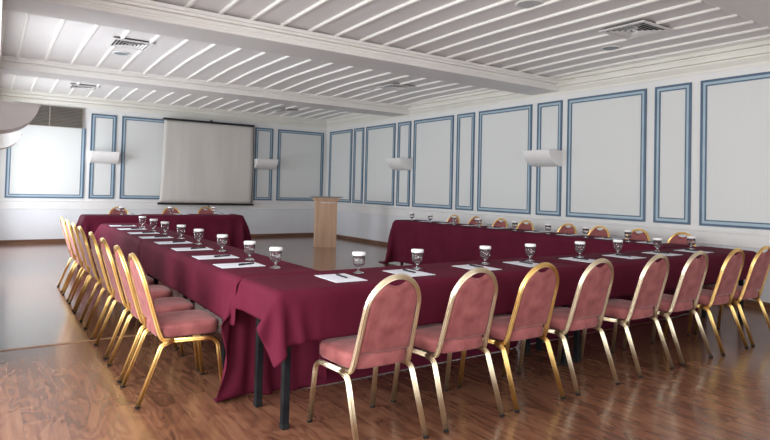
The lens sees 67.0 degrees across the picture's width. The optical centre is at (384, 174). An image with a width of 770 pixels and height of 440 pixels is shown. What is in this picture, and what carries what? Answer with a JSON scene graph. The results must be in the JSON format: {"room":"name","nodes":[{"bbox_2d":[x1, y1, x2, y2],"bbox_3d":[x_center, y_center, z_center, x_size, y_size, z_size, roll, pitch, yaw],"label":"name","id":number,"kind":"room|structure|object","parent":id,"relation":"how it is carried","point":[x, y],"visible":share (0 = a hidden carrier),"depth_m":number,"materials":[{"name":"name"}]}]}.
{"room":"conference room","nodes":[
{"label":"conference room","id":0,"kind":"room"},
{"bbox_2d":[0,0,1,44],"bbox_3d":[-5.996,-0.374,7.613,1.435,3.500,9.530,2,-2,-34],"label":"wall","id":1,"kind":"structure","parent":0,"point":[0,0],"depth_m":4.09,"materials":[{"name":"paint"}]},
{"bbox_2d":[0,0,6,60],"bbox_3d":[-5.262,-1.658,7.943,0.060,0.220,9.230,2,-2,-34],"label":"trim","id":2,"kind":"structure","parent":1,"relation":"attached to","point":[3,21],"depth_m":6.79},
{"bbox_2d":[0,132,21,149],"bbox_3d":[-5.589,-0.484,8.600,0.340,0.260,0.576,2,-2,-34],"label":"wall sconce","id":3,"kind":"object","parent":1,"relation":"attached to","point":[7,140],"visible":0.98,"depth_m":8.38,"materials":[{"name":"white paint"}]},
{"bbox_2d":[0,101,40,133],"bbox_3d":[-3.505,-0.520,5.543,0.340,0.260,0.576,2,-2,-34],"label":"wall sconce","id":4,"kind":"object","parent":1,"relation":"attached to","point":[14,116],"visible":1,"depth_m":5.31,"materials":[{"name":"white paint"}]},
{"bbox_2d":[0,55,408,116],"bbox_3d":[-3.344,-1.689,10.769,9.075,0.380,0.740,2,-2,-34],"label":"trim","id":5,"kind":"structure","parent":1,"relation":"attached to","point":[11,65],"depth_m":10.33,"materials":[{"name":"paint"}]},
{"bbox_2d":[3,0,558,94],"bbox_3d":[-0.996,-1.719,7.323,9.075,0.380,0.720,2,-2,-34],"label":"ceiling beam","id":6,"kind":"structure","parent":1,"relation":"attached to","point":[145,16],"depth_m":6.87,"materials":[{"name":"paint"}]},
{"bbox_2d":[0,101,327,201],"bbox_3d":[-5.413,-0.204,13.715,9.275,3.500,0.100,2,-2,-34],"label":"wall","id":7,"kind":"structure","parent":0,"point":[87,111],"depth_m":13.23,"materials":[{"name":"paint"}]},
{"bbox_2d":[4,125,85,197],"bbox_3d":[-7.224,-0.262,12.409,1.453,1.540,0.020,2,-2,-34],"label":"trim","id":8,"kind":"structure","parent":7,"relation":"attached to","point":[45,161],"depth_m":12.41,"materials":[{"name":"paint"}]},
{"bbox_2d":[28,105,83,128],"bbox_3d":[-7.176,-1.246,12.435,1.310,0.440,0.045,2,-2,-34],"label":"air vent","id":9,"kind":"object","parent":7,"relation":"in","point":[54,116],"visible":0.66,"depth_m":12.54,"materials":[{"name":"metal"}]},
{"bbox_2d":[88,114,116,198],"bbox_3d":[-6.322,-0.397,13.025,0.518,1.886,0.020,2,-2,-34],"label":"trim","id":10,"kind":"structure","parent":7,"relation":"attached to","point":[103,127],"depth_m":13.03,"materials":[{"name":"paint"}]},
{"bbox_2d":[89,151,119,163],"bbox_3d":[-6.226,-0.370,12.896,0.576,0.260,0.340,2,-2,-34],"label":"wall sconce","id":11,"kind":"object","parent":7,"relation":"attached to","point":[103,157],"visible":1,"depth_m":12.82,"materials":[{"name":"glass"}]},
{"bbox_2d":[119,116,163,198],"bbox_3d":[-5.449,-0.360,13.619,1.363,1.886,0.020,2,-2,-34],"label":"trim","id":12,"kind":"structure","parent":7,"relation":"attached to","point":[142,138],"depth_m":13.49,"materials":[{"name":"paint"}]},
{"bbox_2d":[0,209,313,239],"bbox_3d":[-4.869,1.201,14.009,7.734,0.735,0.006,2,-2,-34],"label":"wainscoting","id":13,"kind":"structure","parent":7,"relation":"attached to","point":[15,224],"depth_m":12.93,"materials":[{"name":"paint"}]},
{"bbox_2d":[0,233,313,243],"bbox_3d":[-4.878,1.525,13.986,7.714,0.085,0.018,2,-2,-34],"label":"baseboard","id":14,"kind":"structure","parent":7,"relation":"attached to","point":[31,241],"depth_m":12.50,"materials":[{"name":"brown wood"}]},
{"bbox_2d":[0,200,314,208],"bbox_3d":[-4.860,0.748,14.011,7.719,0.190,0.020,2,-2,-34],"label":"trim","id":15,"kind":"structure","parent":7,"relation":"attached to","point":[4,204],"depth_m":13.24,"materials":[{"name":"paint"}]},
{"bbox_2d":[0,88,327,128],"bbox_3d":[-4.753,-1.511,13.995,7.720,0.250,0.200,2,-2,-34],"label":"trim","id":16,"kind":"structure","parent":7,"relation":"attached to","point":[15,95],"depth_m":13.52,"materials":[{"name":"paint"}]},
{"bbox_2d":[157,117,254,206],"bbox_3d":[-4.335,-0.247,14.281,2.350,2.208,0.140,2,-2,-34],"label":"projector screen","id":17,"kind":"object","parent":7,"relation":"attached to","point":[208,163],"visible":0.98,"depth_m":14.21,"materials":[{"name":"fabric"}]},
{"bbox_2d":[253,127,273,199],"bbox_3d":[-3.171,-0.264,15.171,0.494,1.886,0.020,2,-2,-34],"label":"trim","id":18,"kind":"structure","parent":7,"relation":"attached to","point":[262,178],"depth_m":15.17,"materials":[{"name":"paint"}]},
{"bbox_2d":[253,159,277,169],"bbox_3d":[-3.087,-0.257,15.035,0.576,0.260,0.340,2,-2,-34],"label":"wall sconce","id":19,"kind":"object","parent":7,"relation":"attached to","point":[268,164],"visible":1,"depth_m":14.95,"materials":[{"name":"white paint"}]},
{"bbox_2d":[276,129,323,200],"bbox_3d":[-2.287,-0.227,15.773,1.369,1.886,0.020,2,-2,-34],"label":"trim","id":20,"kind":"structure","parent":7,"relation":"attached to","point":[300,154],"depth_m":15.76,"materials":[{"name":"paint"}]},
{"bbox_2d":[0,236,769,439],"bbox_3d":[-0.269,1.529,6.054,9.275,0.100,18.530,2,-2,-34],"label":"floor","id":21,"kind":"structure","parent":0,"point":[63,391],"depth_m":3.91,"materials":[{"name":"laminate"}]},
{"bbox_2d":[57,217,100,291],"bbox_3d":[-3.769,0.979,7.286,0.561,0.900,0.459,2,-2,-34],"label":"banquet chair","id":22,"kind":"object","parent":21,"relation":"on","point":[62,221],"visible":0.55,"depth_m":7.08,"materials":[{"name":"gold metal"}]},
{"bbox_2d":[62,219,114,300],"bbox_3d":[-3.433,0.974,6.792,0.561,0.900,0.459,2,-2,-35],"label":"banquet chair","id":23,"kind":"object","parent":21,"relation":"on","point":[68,226],"visible":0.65,"depth_m":6.59,"materials":[{"name":"gold metal"}]},
{"bbox_2d":[68,222,115,310],"bbox_3d":[-3.091,0.970,6.290,0.561,0.900,0.459,2,-2,-33],"label":"banquet chair","id":24,"kind":"object","parent":21,"relation":"on","point":[74,229],"visible":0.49,"depth_m":6.11,"materials":[{"name":"gold metal"}]},
{"bbox_2d":[73,226,118,321],"bbox_3d":[-2.797,0.966,5.860,0.561,0.900,0.459,2,-2,-35],"label":"banquet chair","id":25,"kind":"object","parent":21,"relation":"on","point":[92,269],"visible":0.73,"depth_m":5.65,"materials":[{"name":"gold metal"}]},
{"bbox_2d":[0,325,221,350],"bbox_3d":[-0.422,1.479,6.265,9.055,0.004,0.040,2,-2,-34],"label":"trim","id":26,"kind":"structure","parent":21,"relation":"on","point":[219,325],"depth_m":4.75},
{"bbox_2d":[108,207,128,213],"bbox_3d":[-4.693,1.033,10.310,0.459,0.900,0.561,2,-2,-34],"label":"banquet chair","id":27,"kind":"object","parent":21,"relation":"on","point":[113,210],"visible":0.13,"depth_m":10.49,"materials":[{"name":"fabric"}]},
{"bbox_2d":[84,232,153,339],"bbox_3d":[-2.365,0.961,5.226,0.561,0.900,0.459,2,-2,-34],"label":"banquet chair","id":28,"kind":"object","parent":21,"relation":"on","point":[96,251],"visible":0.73,"depth_m":5.02,"materials":[{"name":"gold metal"}]},
{"bbox_2d":[94,238,177,359],"bbox_3d":[-2.009,0.956,4.702,0.561,0.900,0.459,2,-2,-35],"label":"banquet chair","id":29,"kind":"object","parent":21,"relation":"on","point":[157,291],"visible":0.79,"depth_m":4.58,"materials":[{"name":"gold metal"}]},
{"bbox_2d":[107,245,199,382],"bbox_3d":[-1.662,0.952,4.193,0.561,0.900,0.459,2,-2,-34],"label":"banquet chair","id":30,"kind":"object","parent":21,"relation":"on","point":[168,304],"visible":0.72,"depth_m":4.09,"materials":[{"name":"gold metal"}]},
{"bbox_2d":[162,207,179,213],"bbox_3d":[-3.933,1.065,10.828,0.459,0.900,0.561,2,-2,-34],"label":"banquet chair","id":31,"kind":"object","parent":21,"relation":"on","point":[165,211],"visible":0.13,"depth_m":11.02,"materials":[{"name":"fabric"}]},
{"bbox_2d":[120,253,222,408],"bbox_3d":[-1.366,0.948,3.759,0.561,0.900,0.459,2,-2,-35],"label":"banquet chair","id":32,"kind":"object","parent":21,"relation":"on","point":[175,324],"visible":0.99,"depth_m":3.64,"materials":[{"name":"fabric"}]},
{"bbox_2d":[153,277,225,368],"bbox_3d":[-1.419,1.036,4.775,0.540,0.763,2.495,2,-2,-34],"label":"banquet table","id":33,"kind":"object","parent":21,"relation":"on","point":[223,352],"visible":0.02,"depth_m":3.94,"materials":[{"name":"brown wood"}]},
{"bbox_2d":[138,238,326,380],"bbox_3d":[-1.388,0.993,4.736,0.660,0.721,2.692,2,-2,-34],"label":"tablecloth","id":34,"kind":"object","parent":33,"relation":"on","point":[211,286],"visible":0.59,"depth_m":4.20,"materials":[{"name":"red fabric"}]},
{"bbox_2d":[177,225,185,238],"bbox_3d":[-2.030,0.573,5.788,0.086,0.138,0.086,1,-2,23],"label":"water goblet","id":35,"kind":"object","parent":34,"relation":"on","point":[180,228],"visible":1,"depth_m":5.76,"materials":[{"name":"clear glass"}]},
{"bbox_2d":[171,247,212,250],"bbox_3d":[-1.620,0.627,4.881,0.297,0.003,0.210,2,-2,-32],"label":"paper sheet","id":36,"kind":"object","parent":34,"relation":"on","point":[206,248],"visible":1,"depth_m":4.84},
{"bbox_2d":[194,229,203,243],"bbox_3d":[-1.703,0.569,5.309,0.086,0.138,0.086,0,-2,42],"label":"water goblet","id":37,"kind":"object","parent":34,"relation":"on","point":[198,233],"visible":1,"depth_m":5.28,"materials":[{"name":"clear glass"}]},
{"bbox_2d":[192,255,238,259],"bbox_3d":[-1.276,0.623,4.377,0.297,0.003,0.210,2,-2,-32],"label":"paper sheet","id":38,"kind":"object","parent":34,"relation":"on","point":[206,256],"visible":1,"depth_m":4.34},
{"bbox_2d":[217,234,227,251],"bbox_3d":[-1.337,0.564,4.772,0.086,0.138,0.086,1,-2,14],"label":"water goblet","id":39,"kind":"object","parent":34,"relation":"on","point":[221,238],"visible":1,"depth_m":4.74,"materials":[{"name":"clear glass"}]},
{"bbox_2d":[213,262,264,267],"bbox_3d":[-0.995,0.620,3.964,0.297,0.003,0.210,2,-2,-33],"label":"paper sheet","id":40,"kind":"object","parent":34,"relation":"on","point":[226,265],"visible":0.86,"depth_m":3.94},
{"bbox_2d":[244,241,255,260],"bbox_3d":[-0.993,0.560,4.268,0.086,0.138,0.086,1,-1,2],"label":"water goblet","id":41,"kind":"object","parent":34,"relation":"on","point":[249,246],"visible":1,"depth_m":4.24,"materials":[{"name":"clear glass"}]},
{"bbox_2d":[269,247,282,268],"bbox_3d":[-0.729,0.556,3.879,0.086,0.138,0.086,2,-2,-34],"label":"water goblet","id":42,"kind":"object","parent":34,"relation":"on","point":[275,252],"visible":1,"depth_m":3.85,"materials":[{"name":"clear glass"}]},
{"bbox_2d":[197,207,214,213],"bbox_3d":[-3.388,1.088,11.199,0.459,0.900,0.561,2,-2,-34],"label":"banquet chair","id":43,"kind":"object","parent":21,"relation":"on","point":[201,211],"visible":0.18,"depth_m":11.39,"materials":[{"name":"fabric"}]},
{"bbox_2d":[310,196,342,246],"bbox_3d":[-1.348,1.069,13.127,0.690,1.128,0.510,2,-2,-13],"label":"lectern","id":44,"kind":"object","parent":21,"relation":"on","point":[325,207],"visible":1,"depth_m":12.96,"materials":[{"name":"brown wood"}]},
{"bbox_2d":[307,274,428,439],"bbox_3d":[-0.090,0.966,3.214,0.459,0.900,0.561,2,-2,-35],"label":"banquet chair","id":45,"kind":"object","parent":21,"relation":"on","point":[390,314],"visible":1,"depth_m":3.06,"materials":[{"name":"fabric"}]},
{"bbox_2d":[253,305,568,429],"bbox_3d":[0.298,1.059,4.012,2.480,0.763,0.550,2,-2,-34],"label":"banquet table","id":46,"kind":"object","parent":21,"relation":"on","point":[259,347],"visible":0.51,"depth_m":3.49,"materials":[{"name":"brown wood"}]},
{"bbox_2d":[214,258,583,401],"bbox_3d":[0.253,1.048,4.008,2.651,0.774,0.819,2,-2,-34],"label":"tablecloth","id":47,"kind":"object","parent":46,"relation":"on","point":[297,311],"visible":0.68,"depth_m":3.59,"materials":[{"name":"red fabric"}]},
{"bbox_2d":[315,273,366,282],"bbox_3d":[-0.273,0.635,3.560,0.210,0.003,0.297,2,-2,-32],"label":"paper sheet","id":48,"kind":"object","parent":47,"relation":"on","point":[331,277],"visible":1,"depth_m":3.53,"materials":[{"name":"paper"}]},
{"bbox_2d":[352,251,365,273],"bbox_3d":[-0.171,0.575,3.788,0.086,0.138,0.086,0,-2,42],"label":"water goblet","id":49,"kind":"object","parent":47,"relation":"on","point":[358,256],"visible":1,"depth_m":3.76,"materials":[{"name":"clear glass"}]},
{"bbox_2d":[385,269,434,276],"bbox_3d":[0.157,0.653,3.853,0.210,0.003,0.297,3,-2,-36],"label":"paper sheet","id":50,"kind":"object","parent":47,"relation":"on","point":[398,271],"visible":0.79,"depth_m":3.83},
{"bbox_2d":[411,249,423,269],"bbox_3d":[0.226,0.592,4.058,0.086,0.138,0.086,0,-2,35],"label":"water goblet","id":51,"kind":"object","parent":47,"relation":"on","point":[417,254],"visible":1,"depth_m":4.03,"materials":[{"name":"clear glass"}]},
{"bbox_2d":[454,264,501,270],"bbox_3d":[0.661,0.674,4.196,0.210,0.003,0.297,2,-2,-35],"label":"paper sheet","id":52,"kind":"object","parent":47,"relation":"on","point":[459,266],"visible":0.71,"depth_m":4.19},
{"bbox_2d":[480,245,490,264],"bbox_3d":[0.763,0.615,4.423,0.086,0.138,0.086,1,-2,26],"label":"water goblet","id":53,"kind":"object","parent":47,"relation":"on","point":[485,251],"visible":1,"depth_m":4.39,"materials":[{"name":"clear glass"}]},
{"bbox_2d":[504,261,538,266],"bbox_3d":[1.090,0.692,4.489,0.210,0.003,0.297,2,-2,-31],"label":"paper sheet","id":54,"kind":"object","parent":47,"relation":"on","point":[511,262],"visible":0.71,"depth_m":4.48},
{"bbox_2d":[525,243,535,260],"bbox_3d":[1.176,0.632,4.705,0.086,0.138,0.086,0,-2,39],"label":"water goblet","id":55,"kind":"object","parent":47,"relation":"on","point":[529,248],"visible":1,"depth_m":4.68,"materials":[{"name":"clear glass"}]},
{"bbox_2d":[391,267,504,432],"bbox_3d":[0.387,0.986,3.544,0.459,0.900,0.561,2,-2,-33],"label":"banquet chair","id":56,"kind":"object","parent":21,"relation":"on","point":[470,309],"visible":0.94,"depth_m":3.39,"materials":[{"name":"fabric"}]},
{"bbox_2d":[492,218,507,227],"bbox_3d":[1.715,1.173,9.550,0.561,0.900,0.459,2,-2,-33],"label":"banquet chair","id":57,"kind":"object","parent":21,"relation":"on","point":[496,223],"visible":0.19,"depth_m":9.67,"materials":[{"name":"fabric"}]},
{"bbox_2d":[457,262,564,412],"bbox_3d":[0.843,1.005,3.860,0.459,0.900,0.561,2,-2,-35],"label":"banquet chair","id":58,"kind":"object","parent":21,"relation":"on","point":[537,292],"visible":0.91,"depth_m":3.70,"materials":[{"name":"fabric"}]},
{"bbox_2d":[516,220,533,229],"bbox_3d":[2.029,1.169,9.089,0.561,0.900,0.459,2,-2,-35],"label":"banquet chair","id":59,"kind":"object","parent":21,"relation":"on","point":[521,225],"visible":0.24,"depth_m":9.21,"materials":[{"name":"fabric"}]},
{"bbox_2d":[557,223,576,233],"bbox_3d":[2.482,1.163,8.424,0.561,0.900,0.459,2,-2,-34],"label":"banquet chair","id":60,"kind":"object","parent":21,"relation":"on","point":[563,229],"visible":0.24,"depth_m":8.54,"materials":[{"name":"fabric"}]},
{"bbox_2d":[517,258,619,395],"bbox_3d":[1.322,1.025,4.176,0.459,0.900,0.561,2,-2,-34],"label":"banquet chair","id":61,"kind":"object","parent":21,"relation":"on","point":[593,290],"visible":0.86,"depth_m":4.01,"materials":[{"name":"fabric"}]},
{"bbox_2d":[588,226,609,236],"bbox_3d":[2.789,1.159,7.974,0.561,0.900,0.459,2,-2,-35],"label":"banquet chair","id":62,"kind":"object","parent":21,"relation":"on","point":[593,232],"visible":0.24,"depth_m":8.10,"materials":[{"name":"fabric"}]},
{"bbox_2d":[580,254,674,377],"bbox_3d":[1.906,1.050,4.579,0.459,0.900,0.561,2,-2,-35],"label":"banquet chair","id":63,"kind":"object","parent":21,"relation":"on","point":[652,280],"visible":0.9,"depth_m":4.43,"materials":[{"name":"fabric"}]},
{"bbox_2d":[625,229,649,240],"bbox_3d":[3.117,1.155,7.493,0.561,0.900,0.459,2,-2,-33],"label":"banquet chair","id":64,"kind":"object","parent":21,"relation":"on","point":[644,236],"visible":0.17,"depth_m":7.59,"materials":[{"name":"fabric"}]},
{"bbox_2d":[536,269,743,362],"bbox_3d":[2.561,1.155,5.553,2.820,0.763,0.550,2,-2,-34],"label":"banquet table","id":65,"kind":"object","parent":21,"relation":"on","point":[576,335],"visible":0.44,"depth_m":4.90,"materials":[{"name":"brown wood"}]},
{"bbox_2d":[519,246,756,344],"bbox_3d":[2.549,1.146,5.601,2.950,0.775,0.812,2,-2,-34],"label":"tablecloth","id":66,"kind":"object","parent":65,"relation":"on","point":[627,272],"visible":0.39,"depth_m":5.23,"materials":[{"name":"red fabric"}]},
{"bbox_2d":[559,257,594,262],"bbox_3d":[1.644,0.716,4.865,0.210,0.003,0.297,2,-2,-35],"label":"paper sheet","id":67,"kind":"object","parent":66,"relation":"on","point":[568,258],"visible":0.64,"depth_m":4.85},
{"bbox_2d":[575,241,584,257],"bbox_3d":[1.696,0.654,5.059,0.086,0.138,0.086,2,-2,-18],"label":"water goblet","id":68,"kind":"object","parent":66,"relation":"on","point":[579,245],"visible":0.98,"depth_m":5.03,"materials":[{"name":"clear glass"}]},
{"bbox_2d":[613,239,622,254],"bbox_3d":[2.150,0.673,5.369,0.086,0.138,0.086,0,-2,33],"label":"water goblet","id":69,"kind":"object","parent":66,"relation":"on","point":[617,244],"visible":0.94,"depth_m":5.34,"materials":[{"name":"clear glass"}]},
{"bbox_2d":[603,254,644,258],"bbox_3d":[2.139,0.737,5.203,0.210,0.003,0.297,2,-2,-35],"label":"paper sheet","id":70,"kind":"object","parent":66,"relation":"on","point":[611,255],"visible":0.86,"depth_m":5.17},
{"bbox_2d":[653,237,661,251],"bbox_3d":[2.687,0.696,5.734,0.086,0.138,0.086,0,-2,38],"label":"water goblet","id":71,"kind":"object","parent":66,"relation":"on","point":[657,242],"visible":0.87,"depth_m":5.70,"materials":[{"name":"clear glass"}]},
{"bbox_2d":[687,236,695,249],"bbox_3d":[3.208,0.718,6.089,0.086,0.138,0.086,2,-2,-32],"label":"water goblet","id":72,"kind":"object","parent":66,"relation":"on","point":[691,240],"visible":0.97,"depth_m":6.06,"materials":[{"name":"clear glass"}]},
{"bbox_2d":[622,251,712,365],"bbox_3d":[2.395,1.071,4.916,0.459,0.900,0.561,2,-2,-34],"label":"banquet chair","id":73,"kind":"object","parent":21,"relation":"on","point":[693,274],"visible":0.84,"depth_m":4.75,"materials":[{"name":"gold metal"}]},
{"bbox_2d":[667,232,695,246],"bbox_3d":[3.447,1.151,7.008,0.561,0.900,0.459,2,-2,-35],"label":"banquet chair","id":74,"kind":"object","parent":21,"relation":"on","point":[675,238],"visible":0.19,"depth_m":7.17,"materials":[{"name":"fabric"}]},
{"bbox_2d":[663,248,748,354],"bbox_3d":[2.899,1.092,5.250,0.459,0.900,0.561,2,-2,-35],"label":"banquet chair","id":75,"kind":"object","parent":21,"relation":"on","point":[731,269],"visible":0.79,"depth_m":5.08,"materials":[{"name":"gold metal"}]},
{"bbox_2d":[694,246,769,345],"bbox_3d":[3.360,1.111,5.569,0.459,0.900,0.561,2,-2,-34],"label":"banquet chair","id":76,"kind":"object","parent":21,"relation":"on","point":[759,268],"visible":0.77,"depth_m":5.40,"materials":[{"name":"gold metal"}]},
{"bbox_3d":[2.390,1.209,7.827,0.540,0.763,3.200,2,-2,-34],"label":"banquet table","id":77,"kind":"object","parent":21,"relation":"on","visible":0},
{"bbox_2d":[462,227,694,261],"bbox_3d":[2.390,1.185,7.827,0.671,0.745,3.302,2,-2,-34],"label":"tablecloth","id":78,"kind":"object","parent":77,"relation":"on","point":[505,243],"visible":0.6,"depth_m":7.96,"materials":[{"name":"red fabric"}]},
{"bbox_2d":[624,230,631,241],"bbox_3d":[2.875,0.730,6.878,0.086,0.138,0.086,1,-1,11],"label":"water goblet","id":79,"kind":"object","parent":78,"relation":"on","point":[627,233],"visible":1,"depth_m":6.85,"materials":[{"name":"clear glass"}]},
{"bbox_3d":[-2.871,1.054,6.905,0.540,0.763,2.480,2,-2,-34],"label":"banquet table","id":80,"kind":"object","parent":21,"relation":"on","visible":0},
{"bbox_2d":[89,223,200,305],"bbox_3d":[-2.880,1.046,6.976,0.932,0.772,2.703,2,-2,-34],"label":"tablecloth","id":81,"kind":"object","parent":80,"relation":"on","point":[128,243],"visible":0.38,"depth_m":6.62,"materials":[{"name":"red fabric"}]},
{"bbox_2d":[161,221,168,234],"bbox_3d":[-2.396,0.585,6.325,0.086,0.138,0.086,1,-1,11],"label":"water goblet","id":82,"kind":"object","parent":81,"relation":"on","point":[164,225],"visible":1,"depth_m":6.29,"materials":[{"name":"clear glass"}]},
{"bbox_3d":[0.918,1.227,9.988,0.540,0.763,1.850,2,-2,-34],"label":"banquet table","id":83,"kind":"object","parent":21,"relation":"on","visible":0},
{"bbox_2d":[378,220,488,264],"bbox_3d":[0.785,1.214,9.987,0.960,0.772,2.111,2,-2,-31],"label":"tablecloth","id":84,"kind":"object","parent":83,"relation":"on","point":[440,242],"visible":0.78,"depth_m":9.78,"materials":[{"name":"red fabric"}]},
{"bbox_3d":[-3.925,1.117,10.385,2.620,0.763,0.540,2,-2,-34],"label":"banquet table","id":85,"kind":"object","parent":21,"relation":"on","visible":0},
{"bbox_2d":[76,214,251,265],"bbox_3d":[-3.920,1.108,10.365,3.048,0.775,1.033,2,-2,-34],"label":"tablecloth","id":86,"kind":"object","parent":85,"relation":"on","point":[235,226],"visible":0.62,"depth_m":10.39,"materials":[{"name":"red fabric"}]},
{"bbox_2d":[0,0,769,119],"bbox_3d":[-0.185,-1.850,6.141,9.275,0.338,18.430,2,-2,-34],"label":"ceiling","id":87,"kind":"structure","parent":0,"point":[553,38],"depth_m":7.51,"materials":[{"name":"paint"}]},
{"bbox_2d":[67,84,99,90],"bbox_3d":[-6.035,-1.737,11.634,0.520,0.018,0.520,2,-2,-34],"label":"ceiling vent","id":88,"kind":"object","parent":87,"relation":"in","point":[74,86],"visible":1,"depth_m":11.60,"materials":[{"name":"metal"}]},
{"bbox_2d":[106,37,154,50],"bbox_3d":[-3.476,-1.770,7.933,0.520,0.018,0.520,2,-2,-34],"label":"ceiling vent","id":89,"kind":"object","parent":87,"relation":"in","point":[114,42],"visible":1,"depth_m":7.92,"materials":[{"name":"metal"}]},
{"bbox_2d":[273,109,299,112],"bbox_3d":[-2.446,-1.566,14.442,0.520,0.018,0.520,2,-2,-34],"label":"ceiling vent","id":90,"kind":"object","parent":87,"relation":"in","point":[279,110],"visible":1,"depth_m":14.42,"materials":[{"name":"metal"}]},
{"bbox_2d":[376,83,414,90],"bbox_3d":[0.199,-1.607,10.739,0.520,0.018,0.520,2,-2,-34],"label":"ceiling vent","id":91,"kind":"object","parent":87,"relation":"in","point":[397,87],"visible":1,"depth_m":10.72,"materials":[{"name":"metal"}]},
{"bbox_2d":[515,0,543,8],"bbox_3d":[1.459,-1.718,5.874,0.280,0.013,0.280,2,-2,-34],"label":"ceiling speaker","id":92,"kind":"object","parent":87,"relation":"attached to","point":[526,4],"visible":1,"depth_m":5.85},
{"bbox_2d":[601,45,620,50],"bbox_3d":[2.936,-1.639,7.558,0.240,0.013,0.240,2,-2,-34],"label":"ceiling sensor","id":93,"kind":"object","parent":87,"relation":"attached to","point":[612,47],"visible":1,"depth_m":7.54,"materials":[{"name":"white plastic"}]},
{"bbox_2d":[599,20,672,39],"bbox_3d":[2.865,-1.645,6.650,0.560,0.018,0.560,2,-2,-34],"label":"ceiling vent","id":94,"kind":"object","parent":87,"relation":"in","point":[642,28],"visible":1,"depth_m":6.63,"materials":[{"name":"metal"}]},
{"bbox_2d":[701,0,769,26],"bbox_3d":[1.456,-1.750,3.725,9.075,0.380,0.790,2,-2,-34],"label":"trim","id":95,"kind":"structure","parent":87,"relation":"attached to","point":[758,11],"depth_m":5.17,"materials":[{"name":"paint"}]},
{"bbox_2d":[326,64,769,233],"bbox_3d":[3.565,-0.110,8.681,0.100,3.500,18.530,2,-2,-34],"label":"wall","id":96,"kind":"structure","parent":0,"point":[696,80],"depth_m":9.21,"materials":[{"name":"paint"}]},
{"bbox_2d":[328,129,352,202],"bbox_3d":[-1.205,-0.213,15.584,0.020,1.915,1.192,2,-2,-34],"label":"trim","id":97,"kind":"structure","parent":96,"relation":"attached to","point":[340,150],"depth_m":15.55,"materials":[{"name":"paint"}]},
{"bbox_2d":[352,127,364,203],"bbox_3d":[-0.681,-0.220,14.815,0.020,1.915,0.476,2,-2,-34],"label":"trim","id":98,"kind":"structure","parent":96,"relation":"attached to","point":[358,153],"depth_m":14.82,"materials":[{"name":"paint"}]},
{"bbox_2d":[364,123,395,205],"bbox_3d":[-0.132,-0.227,14.010,0.020,1.915,1.262,2,-2,-34],"label":"trim","id":99,"kind":"structure","parent":96,"relation":"attached to","point":[380,139],"depth_m":14.01,"materials":[{"name":"paint"}]},
{"bbox_2d":[386,158,411,169],"bbox_3d":[0.304,-0.223,13.085,0.340,0.260,0.576,2,-2,-34],"label":"wall sconce","id":100,"kind":"object","parent":96,"relation":"attached to","point":[393,163],"visible":1,"depth_m":12.93,"materials":[{"name":"white paint"}]},
{"bbox_2d":[396,121,411,206],"bbox_3d":[0.424,-0.234,13.193,0.020,1.915,0.497,2,-2,-34],"label":"trim","id":101,"kind":"structure","parent":96,"relation":"attached to","point":[404,128],"depth_m":13.20,"materials":[{"name":"paint"}]},
{"bbox_2d":[412,115,453,208],"bbox_3d":[1.002,-0.241,12.346,0.020,1.915,1.329,2,-2,-34],"label":"trim","id":102,"kind":"structure","parent":96,"relation":"attached to","point":[433,141],"depth_m":12.32,"materials":[{"name":"paint"}]},
{"bbox_2d":[455,112,474,210],"bbox_3d":[1.583,-0.249,11.493,0.020,1.915,0.508,2,-2,-34],"label":"trim","id":103,"kind":"structure","parent":96,"relation":"attached to","point":[465,148],"depth_m":11.49,"materials":[{"name":"paint"}]},
{"bbox_2d":[477,104,532,213],"bbox_3d":[2.166,-0.256,10.638,0.020,1.915,1.323,2,-2,-34],"label":"trim","id":104,"kind":"structure","parent":96,"relation":"attached to","point":[504,175],"depth_m":10.61,"materials":[{"name":"paint"}]},
{"bbox_2d":[522,149,562,166],"bbox_3d":[2.619,-0.263,9.689,0.340,0.260,0.576,2,-2,-34],"label":"wall sconce","id":105,"kind":"object","parent":96,"relation":"attached to","point":[548,157],"visible":1,"depth_m":9.55,"materials":[{"name":"glass"}]},
{"bbox_2d":[326,37,769,128],"bbox_3d":[3.467,-1.474,8.626,0.220,0.290,18.330,2,-2,-34],"label":"trim","id":106,"kind":"structure","parent":96,"relation":"attached to","point":[753,52],"depth_m":8.62,"materials":[{"name":"paint"}]},
{"bbox_2d":[535,100,562,215],"bbox_3d":[2.755,-0.264,9.773,0.020,1.915,0.521,2,-2,-34],"label":"trim","id":107,"kind":"structure","parent":96,"relation":"attached to","point":[549,114],"depth_m":9.77,"materials":[{"name":"paint"}]},
{"bbox_2d":[336,211,769,302],"bbox_3d":[3.487,1.270,8.616,0.006,0.735,18.330,2,-2,-34],"label":"wainscoting","id":108,"kind":"structure","parent":96,"relation":"attached to","point":[377,227],"depth_m":14.02,"materials":[{"name":"paint"}]},
{"bbox_2d":[336,234,769,309],"bbox_3d":[3.471,1.594,8.598,0.018,0.085,18.324,2,-2,-34],"label":"baseboard","id":109,"kind":"structure","parent":96,"relation":"attached to","point":[750,303],"depth_m":13.67,"materials":[{"name":"brown wood"}]},
{"bbox_2d":[337,204,769,249],"bbox_3d":[3.492,0.828,8.623,0.020,0.190,18.330,2,-2,-34],"label":"trim","id":110,"kind":"structure","parent":96,"relation":"attached to","point":[713,237],"depth_m":8.92,"materials":[{"name":"paint"}]},
{"bbox_2d":[566,88,646,221],"bbox_3d":[3.351,-0.271,8.899,0.020,1.915,1.374,2,-2,-34],"label":"wall panel","id":111,"kind":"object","parent":96,"relation":"attached to","point":[607,133],"depth_m":8.85,"materials":[{"name":"paint"}]},
{"bbox_2d":[653,82,691,224],"bbox_3d":[3.957,-0.279,8.010,0.020,1.915,0.517,2,-2,-34],"label":"trim","id":112,"kind":"structure","parent":96,"relation":"attached to","point":[673,103],"depth_m":8.01,"materials":[{"name":"paint"}]},
{"bbox_2d":[699,71,769,229],"bbox_3d":[4.560,-0.286,7.125,0.020,1.915,1.376,2,-2,-34],"label":"wall panel","id":113,"kind":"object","parent":96,"relation":"attached to","point":[734,188],"depth_m":7.33,"materials":[{"name":"paint"}]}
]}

